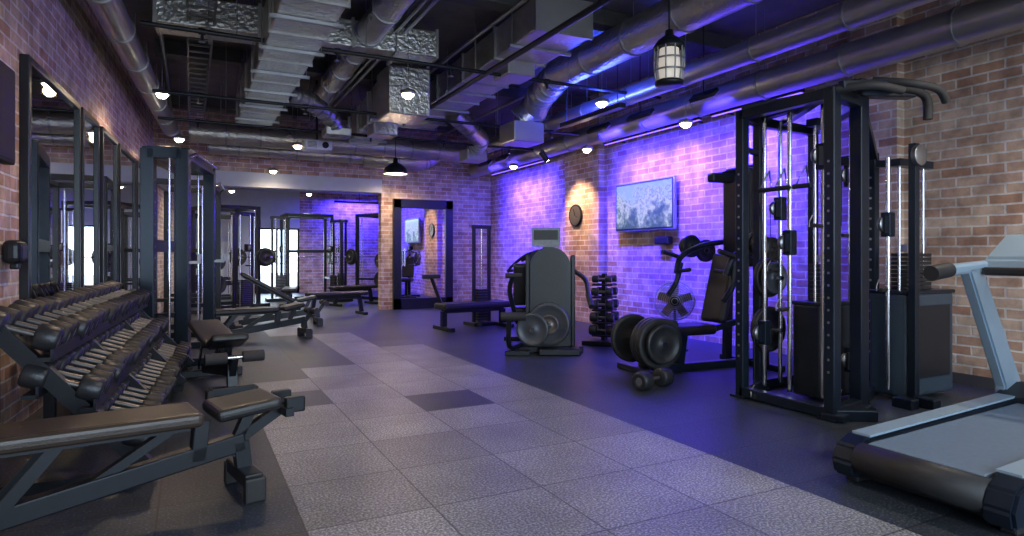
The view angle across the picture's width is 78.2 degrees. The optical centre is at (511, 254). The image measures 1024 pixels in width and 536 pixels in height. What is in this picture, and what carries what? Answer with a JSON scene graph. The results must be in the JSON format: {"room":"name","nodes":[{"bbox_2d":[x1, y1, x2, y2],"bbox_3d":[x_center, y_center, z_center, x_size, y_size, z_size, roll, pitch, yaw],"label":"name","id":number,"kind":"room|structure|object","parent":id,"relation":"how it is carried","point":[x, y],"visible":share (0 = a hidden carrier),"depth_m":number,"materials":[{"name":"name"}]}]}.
{"room":"gym","nodes":[
{"label":"gym","id":0,"kind":"room"},
{"bbox_2d":[0,0,173,423],"bbox_3d":[-4.966,-0.800,7.559,0.200,4.000,25.000,0,0,-24],"label":"wall","id":1,"kind":"structure","parent":0,"point":[66,38],"depth_m":5.53,"materials":[{"name":"brick"}]},
{"bbox_2d":[0,60,14,164],"bbox_3d":[-3.122,-0.900,3.727,0.074,0.620,0.900,0,0,-24],"label":"television","id":2,"kind":"object","parent":1,"relation":"attached to","point":[7,75],"visible":1,"depth_m":4.00,"materials":[{"name":"black plastic"}]},
{"bbox_2d":[2,240,26,268],"bbox_3d":[-3.307,-0.003,4.192,0.110,0.195,0.180,0,0,-24],"label":"soap dispenser","id":3,"kind":"object","parent":1,"relation":"attached to","point":[14,252],"visible":1,"depth_m":4.13,"materials":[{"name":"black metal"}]},
{"bbox_2d":[19,53,80,299],"bbox_3d":[-3.798,-0.435,5.232,0.061,1.990,1.660,0,0,-24],"label":"wall mirror","id":4,"kind":"object","parent":1,"relation":"attached to","point":[49,116],"visible":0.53,"depth_m":5.01,"materials":[{"name":"silver glass"}]},
{"bbox_2d":[81,107,99,286],"bbox_3d":[-4.332,-0.435,6.445,0.060,1.990,0.810,0,0,-24],"label":"wall mirror","id":5,"kind":"object","parent":1,"relation":"attached to","point":[90,127],"visible":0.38,"depth_m":6.51,"materials":[{"name":"silver glass"}]},
{"bbox_2d":[100,126,117,282],"bbox_3d":[-4.775,-0.435,7.452,0.060,1.990,1.010,0,0,-24],"label":"wall mirror","id":6,"kind":"object","parent":1,"relation":"attached to","point":[108,143],"visible":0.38,"depth_m":7.44,"materials":[{"name":"silver glass"}]},
{"bbox_2d":[118,143,135,291],"bbox_3d":[-5.330,-0.435,8.710,0.061,1.990,1.460,0,0,-24],"label":"wall mirror","id":7,"kind":"object","parent":1,"relation":"attached to","point":[126,160],"visible":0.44,"depth_m":8.68,"materials":[{"name":"silver glass"}]},
{"bbox_2d":[136,160,139,289],"bbox_3d":[-5.974,-0.435,10.174,0.061,1.990,1.460,0,0,-24],"label":"wall mirror","id":8,"kind":"object","parent":1,"relation":"attached to","point":[137,161],"visible":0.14,"depth_m":9.52,"materials":[{"name":"silver glass"}]},
{"bbox_2d":[157,167,381,193],"bbox_3d":[-4.961,-1.500,12.828,4.620,0.300,0.340,0,0,-27],"label":"lintel beam","id":9,"kind":"structure","parent":0,"point":[229,179],"depth_m":12.89,"materials":[{"name":"grey paint"}]},
{"bbox_2d":[191,187,377,293],"bbox_3d":[-6.845,-0.400,20.085,6.910,3.200,0.200,0,0,-27],"label":"wall","id":10,"kind":"structure","parent":0,"point":[272,203],"depth_m":20.16,"materials":[{"name":"brick"}]},
{"bbox_2d":[255,228,298,293],"bbox_3d":[-7.388,0.175,19.808,1.330,2.050,0.100,0,0,-27],"label":"window","id":11,"kind":"structure","parent":10,"relation":"in","point":[263,291],"depth_m":19.77,"materials":[{"name":"glass"},{"name":"black steel"}]},
{"bbox_2d":[191,186,377,194],"bbox_3d":[-5.425,-2.050,16.768,8.200,0.100,7.200,0,0,-27],"label":"ceiling","id":12,"kind":"structure","parent":0,"point":[191,186],"depth_m":19.84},
{"bbox_2d":[334,194,377,204],"bbox_3d":[-4.967,-1.833,20.486,1.600,0.335,0.085,0,0,-27],"label":"light fixture","id":13,"kind":"object","parent":12,"relation":"attached to","point":[348,202],"visible":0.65,"depth_m":20.43,"materials":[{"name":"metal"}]},
{"bbox_2d":[153,108,490,309],"bbox_3d":[-3.813,-0.800,13.459,7.320,4.000,0.240,0,0,-27],"label":"wall","id":14,"kind":"structure","parent":0,"point":[470,196],"depth_m":14.05,"materials":[{"name":"brick"}]},
{"bbox_2d":[392,199,452,309],"bbox_3d":[-1.984,-0.020,14.166,1.400,2.440,0.155,0,0,-27],"label":"mirror","id":15,"kind":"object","parent":14,"relation":"in","point":[422,230],"depth_m":14.15,"materials":[{"name":"black mirror"}]},
{"bbox_2d":[122,0,842,137],"bbox_3d":[-0.275,-2.850,5.812,9.400,0.100,17.000,0,0,-27],"label":"ceiling","id":16,"kind":"structure","parent":0,"point":[455,22],"depth_m":8.22,"materials":[{"name":"concrete"}]},
{"bbox_2d":[87,0,178,136],"bbox_3d":[-3.909,-2.455,6.276,0.281,0.690,10.830,0,0,-24],"label":"air duct","id":17,"kind":"object","parent":16,"relation":"hanging from","point":[112,15],"visible":0.89,"depth_m":6.78,"materials":[{"name":"grey metal"}]},
{"bbox_2d":[154,43,169,98],"bbox_3d":[-4.226,-2.345,7.610,0.168,0.910,0.168,0,0,-27],"label":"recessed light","id":18,"kind":"object","parent":16,"relation":"in","point":[160,95],"visible":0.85,"depth_m":7.61,"materials":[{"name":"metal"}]},
{"bbox_2d":[173,77,184,141],"bbox_3d":[-5.231,-2.285,9.905,0.168,1.030,0.168,0,0,-27],"label":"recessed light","id":19,"kind":"object","parent":16,"relation":"in","point":[178,138],"visible":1,"depth_m":9.89,"materials":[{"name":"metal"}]},
{"bbox_2d":[186,0,217,119],"bbox_3d":[-4.098,-2.583,8.238,0.260,0.435,6.500,0,0,-27],"label":"cable tray","id":20,"kind":"object","parent":16,"relation":"attached to","point":[188,5],"visible":0.83,"depth_m":7.79,"materials":[{"name":"metal"}]},
{"bbox_2d":[269,168,277,173],"bbox_3d":[-4.670,-2.195,12.325,0.168,1.210,0.168,0,0,-27],"label":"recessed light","id":21,"kind":"object","parent":16,"relation":"in","point":[272,170],"visible":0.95,"depth_m":12.27,"materials":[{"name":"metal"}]},
{"bbox_2d":[207,110,362,163],"bbox_3d":[-4.223,-2.330,12.329,3.130,0.940,0.280,0,0,-27],"label":"air duct","id":22,"kind":"object","parent":16,"relation":"hanging from","point":[211,148],"visible":0.48,"depth_m":12.11,"materials":[{"name":"metal"}]},
{"bbox_2d":[363,136,449,170],"bbox_3d":[-2.188,-2.157,13.249,1.928,0.836,0.621,0,0,-27],"label":"air duct","id":23,"kind":"object","parent":22,"relation":"attached to","point":[376,162],"visible":0.43,"depth_m":12.93,"materials":[{"name":"metal"}]},
{"bbox_2d":[235,0,350,125],"bbox_3d":[-2.384,-2.402,6.643,0.620,0.795,7.230,0,0,-27],"label":"air duct","id":24,"kind":"object","parent":16,"relation":"hanging from","point":[293,31],"visible":0.92,"depth_m":6.36,"materials":[{"name":"metal"}]},
{"bbox_2d":[289,87,350,139],"bbox_3d":[-2.739,-1.990,8.924,0.479,0.583,1.117,0,0,33],"label":"air duct","id":25,"kind":"object","parent":24,"relation":"attached to","point":[334,128],"visible":0.78,"depth_m":8.83,"materials":[{"name":"metal"}]},
{"bbox_2d":[153,0,438,67],"bbox_3d":[-2.298,-2.547,7.024,2.937,0.505,0.520,0,0,-23],"label":"air duct","id":26,"kind":"object","parent":16,"relation":"hanging from","point":[417,44],"visible":0.62,"depth_m":6.66,"materials":[{"name":"metal"}]},
{"bbox_2d":[292,87,301,148],"bbox_3d":[-3.581,-2.285,10.523,0.168,1.030,0.168,0,0,-27],"label":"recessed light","id":27,"kind":"object","parent":16,"relation":"in","point":[297,145],"visible":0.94,"depth_m":10.49,"materials":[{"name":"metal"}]},
{"bbox_2d":[302,80,331,153],"bbox_3d":[-3.100,-2.215,10.022,0.420,1.130,0.370,0,0,-27],"label":"ceiling projector","id":28,"kind":"object","parent":16,"relation":"hanging from","point":[308,145],"depth_m":9.91,"materials":[{"name":"white plastic"}]},
{"bbox_2d":[189,91,465,162],"bbox_3d":[-3.188,-2.335,11.622,4.930,0.930,0.360,0,0,-27],"label":"air duct","id":29,"kind":"object","parent":16,"relation":"hanging from","point":[225,135],"visible":0.68,"depth_m":11.14,"materials":[{"name":"metal"}]},
{"bbox_2d":[166,94,499,136],"bbox_3d":[-2.971,-2.675,12.295,6.700,0.190,0.200,0,0,-27],"label":"girder","id":30,"kind":"object","parent":16,"relation":"attached to","point":[212,104],"visible":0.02,"depth_m":11.25,"materials":[{"name":"black metal"}]},
{"bbox_2d":[159,0,527,139],"bbox_3d":[-1.046,-2.570,6.990,5.150,0.070,13.400,0,0,-27],"label":"conduit pipes","id":31,"kind":"object","parent":16,"relation":"attached to","point":[421,3],"visible":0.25,"depth_m":8.13,"materials":[{"name":"grey metal"}]},
{"bbox_2d":[310,0,414,112],"bbox_3d":[-1.765,-2.570,7.409,0.320,0.460,6.831,0,0,-26],"label":"air duct","id":32,"kind":"object","parent":16,"relation":"hanging from","point":[381,16],"visible":0.69,"depth_m":6.89,"materials":[{"name":"metal"}]},
{"bbox_2d":[155,38,590,107],"bbox_3d":[-1.605,-2.675,9.624,6.700,0.190,0.200,0,0,-27],"label":"girder","id":33,"kind":"object","parent":16,"relation":"attached to","point":[174,49],"visible":0.43,"depth_m":8.53,"materials":[{"name":"black metal"}]},
{"bbox_2d":[348,61,429,145],"bbox_3d":[-1.973,-2.295,9.630,0.627,1.010,3.494,0,0,-23],"label":"air duct","id":34,"kind":"object","parent":16,"relation":"hanging from","point":[385,98],"visible":0.89,"depth_m":8.18,"materials":[{"name":"metal"}]},
{"bbox_2d":[383,137,407,175],"bbox_3d":[-1.879,-2.045,10.158,0.410,1.510,0.410,0,0,-27],"label":"dome pendant lamp","id":35,"kind":"object","parent":16,"relation":"hanging from","point":[395,168],"visible":0.96,"depth_m":10.06,"materials":[{"name":"black metal"}]},
{"bbox_2d":[140,0,660,153],"bbox_3d":[-0.984,-2.310,7.639,6.000,0.980,9.500,0,0,-27],"label":"pipes","id":36,"kind":"object","parent":16,"relation":"hanging from","point":[598,4],"visible":0.8,"depth_m":7.62,"materials":[{"name":"black metal"}]},
{"bbox_2d":[400,88,414,98],"bbox_3d":[-1.181,-2.285,7.145,0.168,1.030,0.168,0,0,-27],"label":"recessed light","id":37,"kind":"object","parent":16,"relation":"in","point":[407,93],"visible":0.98,"depth_m":7.09,"materials":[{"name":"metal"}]},
{"bbox_2d":[478,159,491,166],"bbox_3d":[-0.564,-2.332,13.188,0.113,0.936,0.500,0,0,-27],"label":"floodlight","id":38,"kind":"object","parent":16,"relation":"hanging from","point":[487,162],"visible":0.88,"depth_m":13.10,"materials":[{"name":"black metal"}]},
{"bbox_2d":[402,0,592,130],"bbox_3d":[-0.569,-2.435,8.694,0.740,0.730,5.234,0,0,-25],"label":"air duct","id":39,"kind":"object","parent":16,"relation":"hanging from","point":[535,18],"visible":0.75,"depth_m":7.15,"materials":[{"name":"metal"}]},
{"bbox_2d":[445,113,488,163],"bbox_3d":[-0.710,-2.049,10.858,0.620,0.697,1.790,0,0,4],"label":"air duct","id":40,"kind":"object","parent":39,"relation":"attached to","point":[477,154],"visible":0.83,"depth_m":10.67,"materials":[{"name":"metal"}]},
{"bbox_2d":[495,154,508,161],"bbox_3d":[-0.199,-2.332,12.476,0.113,0.936,0.400,0,0,-27],"label":"floodlight","id":41,"kind":"object","parent":16,"relation":"hanging from","point":[500,158],"visible":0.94,"depth_m":12.41,"materials":[{"name":"black metal"}]},
{"bbox_2d":[509,107,517,168],"bbox_3d":[0.029,-2.210,11.919,0.168,1.180,0.168,0,0,-27],"label":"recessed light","id":42,"kind":"object","parent":16,"relation":"in","point":[513,165],"visible":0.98,"depth_m":11.88,"materials":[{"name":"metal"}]},
{"bbox_2d":[539,143,548,161],"bbox_3d":[0.560,-2.209,11.011,0.198,1.181,0.099,0,0,-27],"label":"track spotlight","id":43,"kind":"object","parent":16,"relation":"hanging from","point":[542,153],"visible":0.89,"depth_m":10.98,"materials":[{"name":"black metal"}]},
{"bbox_2d":[581,145,591,152],"bbox_3d":[1.166,-2.195,9.805,0.168,1.210,0.168,0,0,-27],"label":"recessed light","id":44,"kind":"object","parent":16,"relation":"in","point":[586,148],"visible":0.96,"depth_m":9.75,"materials":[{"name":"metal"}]},
{"bbox_2d":[560,65,625,127],"bbox_3d":[1.044,-2.310,8.395,0.100,0.980,1.400,0,0,-27],"label":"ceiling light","id":45,"kind":"object","parent":16,"relation":"hanging from","point":[617,106],"visible":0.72,"depth_m":8.26,"materials":[{"name":"black metal"}]},
{"bbox_2d":[444,0,741,52],"bbox_3d":[-0.058,-2.675,6.596,6.700,0.190,0.200,0,0,-27],"label":"girder","id":46,"kind":"object","parent":16,"relation":"attached to","point":[603,20],"visible":0.5,"depth_m":7.19,"materials":[{"name":"black metal"}]},
{"bbox_2d":[586,74,609,133],"bbox_3d":[1.302,-2.332,9.537,0.113,0.936,0.500,0,0,-27],"label":"floodlight","id":47,"kind":"object","parent":16,"relation":"hanging from","point":[603,126],"visible":0.88,"depth_m":9.52,"materials":[{"name":"black metal"}]},
{"bbox_2d":[595,97,608,107],"bbox_3d":[1.078,-2.285,7.559,0.168,1.030,0.168,0,0,-27],"label":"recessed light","id":48,"kind":"object","parent":16,"relation":"in","point":[602,102],"visible":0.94,"depth_m":7.50,"materials":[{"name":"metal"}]},
{"bbox_2d":[626,56,654,121],"bbox_3d":[1.757,-2.332,8.647,0.113,0.936,0.500,0,0,-27],"label":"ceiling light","id":49,"kind":"object","parent":16,"relation":"hanging from","point":[648,112],"visible":0.88,"depth_m":8.64,"materials":[{"name":"black metal"}]},
{"bbox_2d":[543,0,762,90],"bbox_3d":[1.894,-2.495,5.853,0.419,0.609,5.730,0,0,-27],"label":"air duct","id":50,"kind":"object","parent":16,"relation":"hanging from","point":[636,35],"visible":0.83,"depth_m":6.70,"materials":[{"name":"metal"}]},
{"bbox_2d":[500,69,567,147],"bbox_3d":[0.375,-2.130,9.056,0.610,0.960,1.313,0,0,-27],"label":"air duct","id":51,"kind":"object","parent":50,"relation":"attached to","point":[527,131],"visible":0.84,"depth_m":9.15,"materials":[{"name":"metal"}]},
{"bbox_2d":[653,0,684,88],"bbox_3d":[1.253,-2.075,5.020,0.250,1.450,0.247,0,0,-27],"label":"pendant lantern","id":52,"kind":"object","parent":16,"relation":"hanging from","point":[668,72],"visible":1,"depth_m":4.96,"materials":[{"name":"black metal"}]},
{"bbox_2d":[679,87,692,127],"bbox_3d":[2.145,-2.185,7.778,0.168,1.230,0.168,0,0,-27],"label":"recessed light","id":53,"kind":"object","parent":16,"relation":"in","point":[685,123],"visible":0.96,"depth_m":7.74,"materials":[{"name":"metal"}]},
{"bbox_2d":[450,0,935,164],"bbox_3d":[1.560,-2.385,8.265,0.261,0.830,12.330,0,0,-27],"label":"air duct","id":54,"kind":"object","parent":16,"relation":"hanging from","point":[849,15],"visible":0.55,"depth_m":6.23,"materials":[{"name":"grey metal"}]},
{"bbox_2d":[689,26,718,102],"bbox_3d":[2.304,-2.332,7.579,0.113,0.936,0.400,0,0,-27],"label":"floodlight","id":55,"kind":"object","parent":16,"relation":"hanging from","point":[709,93],"visible":0.86,"depth_m":7.57,"materials":[{"name":"black metal"}]},
{"bbox_2d":[468,0,1023,177],"bbox_3d":[1.955,-2.290,9.029,0.340,1.020,12.330,0,0,-27],"label":"ceiling pipe","id":56,"kind":"object","parent":16,"relation":"hanging from","point":[959,26],"visible":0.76,"depth_m":6.45,"materials":[{"name":"grey metal"}]},
{"bbox_2d":[0,291,1023,535],"bbox_3d":[-1.959,1.250,9.106,9.400,0.100,26.000,0,0,-27],"label":"floor","id":57,"kind":"structure","parent":0,"point":[406,426],"depth_m":3.81,"materials":[{"name":"tile"}]},
{"bbox_2d":[0,280,193,496],"bbox_3d":[-2.982,0.726,4.827,0.794,0.948,3.700,0,0,-24],"label":"dumbbell rack","id":58,"kind":"object","parent":57,"relation":"on","point":[103,329],"visible":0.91,"depth_m":3.83,"materials":[{"name":"black metal"}]},
{"bbox_2d":[0,388,304,531],"bbox_3d":[-1.786,0.956,2.851,1.640,0.488,0.670,0,0,-39],"label":"bench","id":59,"kind":"object","parent":57,"relation":"on","point":[46,438],"visible":1,"depth_m":2.85,"materials":[{"name":"black metal"}]},
{"bbox_2d":[140,145,223,365],"bbox_3d":[-3.818,0.030,7.494,0.690,2.390,1.539,0,0,-15],"label":"cable machine","id":60,"kind":"object","parent":57,"relation":"on","point":[184,163],"visible":0.89,"depth_m":6.78,"materials":[{"name":"metal"}]},
{"bbox_2d":[157,178,232,337],"bbox_3d":[-4.899,0.050,9.751,1.100,2.300,1.314,0,0,-21],"label":"power rack","id":61,"kind":"object","parent":57,"relation":"on","point":[162,183],"visible":0.45,"depth_m":10.11,"materials":[{"name":"black metal"}]},
{"bbox_2d":[191,206,200,313],"bbox_3d":[-6.466,0.098,13.092,0.500,2.205,0.700,0,0,-27],"label":"tower","id":62,"kind":"object","parent":57,"relation":"on","point":[193,310],"visible":0.03,"depth_m":12.88,"materials":[{"name":"black metal"}]},
{"bbox_2d":[195,213,238,299],"bbox_3d":[-8.107,0.050,17.400,1.350,2.300,1.214,0,0,-27],"label":"power rack","id":63,"kind":"object","parent":57,"relation":"on","point":[223,216],"visible":0.18,"depth_m":16.99,"materials":[{"name":"black metal"}]},
{"bbox_2d":[180,319,264,399],"bbox_3d":[-2.639,0.919,5.643,0.670,0.561,1.544,0,0,-35],"label":"bench","id":64,"kind":"object","parent":57,"relation":"on","point":[212,334],"visible":0.86,"depth_m":5.21,"materials":[{"name":"black leather"}]},
{"bbox_2d":[191,204,274,307],"bbox_3d":[-6.610,0.040,14.642,2.100,2.320,1.540,0,0,43],"label":"power rack","id":65,"kind":"object","parent":57,"relation":"on","point":[264,257],"visible":0.42,"depth_m":14.56,"materials":[{"name":"black metal"}]},
{"bbox_2d":[221,212,254,308],"bbox_3d":[-5.708,0.147,13.367,0.500,2.105,0.700,0,0,33],"label":"tower","id":66,"kind":"object","parent":57,"relation":"on","point":[245,288],"visible":0.84,"depth_m":13.23,"materials":[{"name":"black metal"}]},
{"bbox_2d":[202,302,319,338],"bbox_3d":[-3.525,0.944,8.823,1.544,0.512,0.670,0,0,-37],"label":"bench","id":67,"kind":"object","parent":57,"relation":"on","point":[232,313],"visible":0.65,"depth_m":8.85,"materials":[{"name":"black metal"}]},
{"bbox_2d":[229,272,328,329],"bbox_3d":[-3.874,0.737,10.486,1.544,0.926,0.670,0,0,-27],"label":"bench","id":68,"kind":"object","parent":57,"relation":"on","point":[317,319],"visible":0.8,"depth_m":10.39,"materials":[{"name":"black metal"}]},
{"bbox_2d":[265,216,295,301],"bbox_3d":[-6.048,0.098,16.450,0.700,2.205,0.500,0,0,-27],"label":"tower","id":69,"kind":"object","parent":57,"relation":"on","point":[280,282],"visible":0.85,"depth_m":16.34,"materials":[{"name":"black metal"}]},
{"bbox_2d":[279,286,300,310],"bbox_3d":[-5.000,0.965,14.178,0.500,0.470,1.200,0,0,-17],"label":"bench","id":70,"kind":"object","parent":57,"relation":"on","point":[289,289],"visible":0.58,"depth_m":13.71,"materials":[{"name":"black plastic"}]},
{"bbox_2d":[274,213,338,297],"bbox_3d":[-5.801,0.040,17.724,2.100,2.320,1.395,0,0,-27],"label":"power rack","id":71,"kind":"object","parent":57,"relation":"on","point":[326,254],"visible":0.53,"depth_m":17.74,"materials":[{"name":"black metal"}]},
{"bbox_2d":[305,291,367,317],"bbox_3d":[-3.464,0.965,12.492,1.200,0.470,0.500,0,0,-35],"label":"bench","id":72,"kind":"object","parent":57,"relation":"on","point":[338,294],"visible":0.76,"depth_m":12.45,"materials":[{"name":"black leather"}]},
{"bbox_2d":[326,220,352,301],"bbox_3d":[-4.527,0.147,16.329,0.700,2.105,0.500,0,0,43],"label":"tower","id":73,"kind":"object","parent":57,"relation":"on","point":[337,279],"visible":0.8,"depth_m":16.18,"materials":[{"name":"black metal"}]},
{"bbox_2d":[335,219,348,285],"bbox_3d":[-4.810,0.098,17.981,0.500,2.205,0.700,0,0,3],"label":"tower","id":74,"kind":"object","parent":57,"relation":"on","point":[346,221],"visible":0.34,"depth_m":18.15,"materials":[{"name":"black metal"}]},
{"bbox_2d":[328,284,377,306],"bbox_3d":[-3.801,0.965,15.128,0.500,0.470,1.200,0,0,43],"label":"bench","id":75,"kind":"object","parent":57,"relation":"on","point":[369,287],"visible":0.93,"depth_m":15.08,"materials":[{"name":"black leather"}]},
{"bbox_2d":[343,213,377,299],"bbox_3d":[-3.536,0.040,17.521,1.540,2.320,2.100,0,0,33],"label":"power rack","id":76,"kind":"object","parent":57,"relation":"on","point":[351,256],"visible":0.23,"depth_m":17.22,"materials":[{"name":"black metal"}]},
{"bbox_2d":[422,225,513,331],"bbox_3d":[-0.769,0.345,10.405,1.425,1.710,0.850,0,0,-33],"label":"bench","id":77,"kind":"object","parent":57,"relation":"on","point":[481,305],"visible":0.89,"depth_m":10.62,"materials":[{"name":"black metal"}]},
{"bbox_2d":[505,247,543,322],"bbox_3d":[0.369,0.525,11.282,0.950,1.350,0.772,0,0,33],"label":"machine","id":78,"kind":"object","parent":57,"relation":"on","point":[531,254],"visible":0.1,"depth_m":10.98,"materials":[{"name":"black metal"}]},
{"bbox_2d":[501,228,594,355],"bbox_3d":[0.424,0.430,8.082,1.095,1.540,1.562,0,0,1],"label":"machine","id":79,"kind":"object","parent":57,"relation":"on","point":[542,300],"visible":1,"depth_m":7.72,"materials":[{"name":"black plastic"}]},
{"bbox_2d":[582,273,618,346],"bbox_3d":[1.249,0.724,8.499,0.500,0.951,0.500,0,0,23],"label":"dumbbell rack","id":80,"kind":"object","parent":57,"relation":"on","point":[603,321],"visible":0.85,"depth_m":8.38,"materials":[{"name":"black metal"}]},
{"bbox_2d":[632,367,673,390],"bbox_3d":[1.274,1.115,5.682,0.420,0.164,0.164,0,0,-41],"label":"dumbbell","id":81,"kind":"object","parent":57,"relation":"on","point":[644,380],"visible":1,"depth_m":5.59,"materials":[{"name":"metal"}]},
{"bbox_2d":[654,281,695,350],"bbox_3d":[2.054,0.763,7.957,0.462,0.873,0.338,0,0,-20],"label":"fan","id":82,"kind":"object","parent":57,"relation":"on","point":[674,303],"visible":0.89,"depth_m":7.93,"materials":[{"name":"black metal"}]},
{"bbox_2d":[611,165,784,373],"bbox_3d":[1.871,0.120,6.580,1.680,2.160,1.179,0,0,-22],"label":"machine","id":83,"kind":"object","parent":57,"relation":"on","point":[654,343],"visible":0.8,"depth_m":6.55,"materials":[{"name":"metal"}]},
{"bbox_2d":[730,77,954,422],"bbox_3d":[2.884,-0.085,5.272,1.807,2.569,1.432,0,0,-30],"label":"machine","id":84,"kind":"object","parent":57,"relation":"on","point":[896,341],"visible":0.99,"depth_m":5.15,"materials":[{"name":"metal"}]},
{"bbox_2d":[832,235,1023,535],"bbox_3d":[2.793,0.490,3.449,2.033,1.420,0.892,0,0,-27],"label":"treadmill","id":85,"kind":"object","parent":57,"relation":"on","point":[968,455],"visible":1,"depth_m":3.30,"materials":[{"name":"black metal"}]},
{"bbox_2d":[491,0,1023,381],"bbox_3d":[1.548,-0.800,11.123,0.320,4.000,24.600,0,0,-27],"label":"wall","id":86,"kind":"structure","parent":0,"point":[974,141],"depth_m":7.35,"materials":[{"name":"brick"}]},
{"bbox_2d":[491,160,548,174],"bbox_3d":[0.178,-1.847,13.342,0.280,0.055,2.400,0,0,-27],"label":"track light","id":87,"kind":"object","parent":86,"relation":"attached to","point":[538,161],"visible":0.52,"depth_m":13.03,"materials":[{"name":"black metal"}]},
{"bbox_2d":[569,204,581,226],"bbox_3d":[1.156,-0.720,11.484,0.045,0.407,0.407,0,0,-27],"label":"wall clock","id":88,"kind":"object","parent":86,"relation":"attached to","point":[575,213],"visible":1,"depth_m":11.46,"materials":[{"name":"black metal"}]},
{"bbox_2d":[616,175,676,231],"bbox_3d":[2.088,-0.770,9.827,0.133,0.780,1.420,0,0,-27],"label":"television","id":89,"kind":"object","parent":86,"relation":"attached to","point":[651,204],"visible":1,"depth_m":9.69,"materials":[{"name":"black metal"}]},
{"bbox_2d":[603,117,702,144],"bbox_3d":[2.134,-1.847,9.514,0.280,0.055,2.200,0,0,-27],"label":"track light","id":90,"kind":"object","parent":86,"relation":"attached to","point":[697,119],"visible":0.7,"depth_m":9.42,"materials":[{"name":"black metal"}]},
{"bbox_2d":[654,236,672,244],"bbox_3d":[2.278,-0.220,9.475,0.120,0.120,0.300,0,0,-27],"label":"soundbar","id":91,"kind":"object","parent":86,"relation":"attached to","point":[659,240],"visible":1,"depth_m":9.38,"materials":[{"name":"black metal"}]},
{"bbox_2d":[710,88,804,116],"bbox_3d":[3.045,-1.847,7.733,0.280,0.055,1.400,0,0,-27],"label":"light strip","id":92,"kind":"object","parent":86,"relation":"attached to","point":[800,91],"visible":0.71,"depth_m":7.65,"materials":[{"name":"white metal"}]},
{"bbox_2d":[952,372,994,389],"bbox_3d":[5.235,1.150,3.798,0.020,0.100,5.600,0,0,-27],"label":"baseboard","id":93,"kind":"structure","parent":86,"relation":"attached to","point":[959,378],"depth_m":5.76,"materials":[{"name":"paint"}]},
{"label":"outside","id":94,"kind":"structure","parent":0,"visible":0},
{"bbox_2d":[261,273,296,286],"bbox_3d":[-1.959,1.360,9.106,60.000,0.100,80.000,0,0,-27],"label":"ground","id":95,"kind":"structure","parent":94,"point":[265,277],"depth_m":35.12,"materials":[{"name":"white"}]}
]}

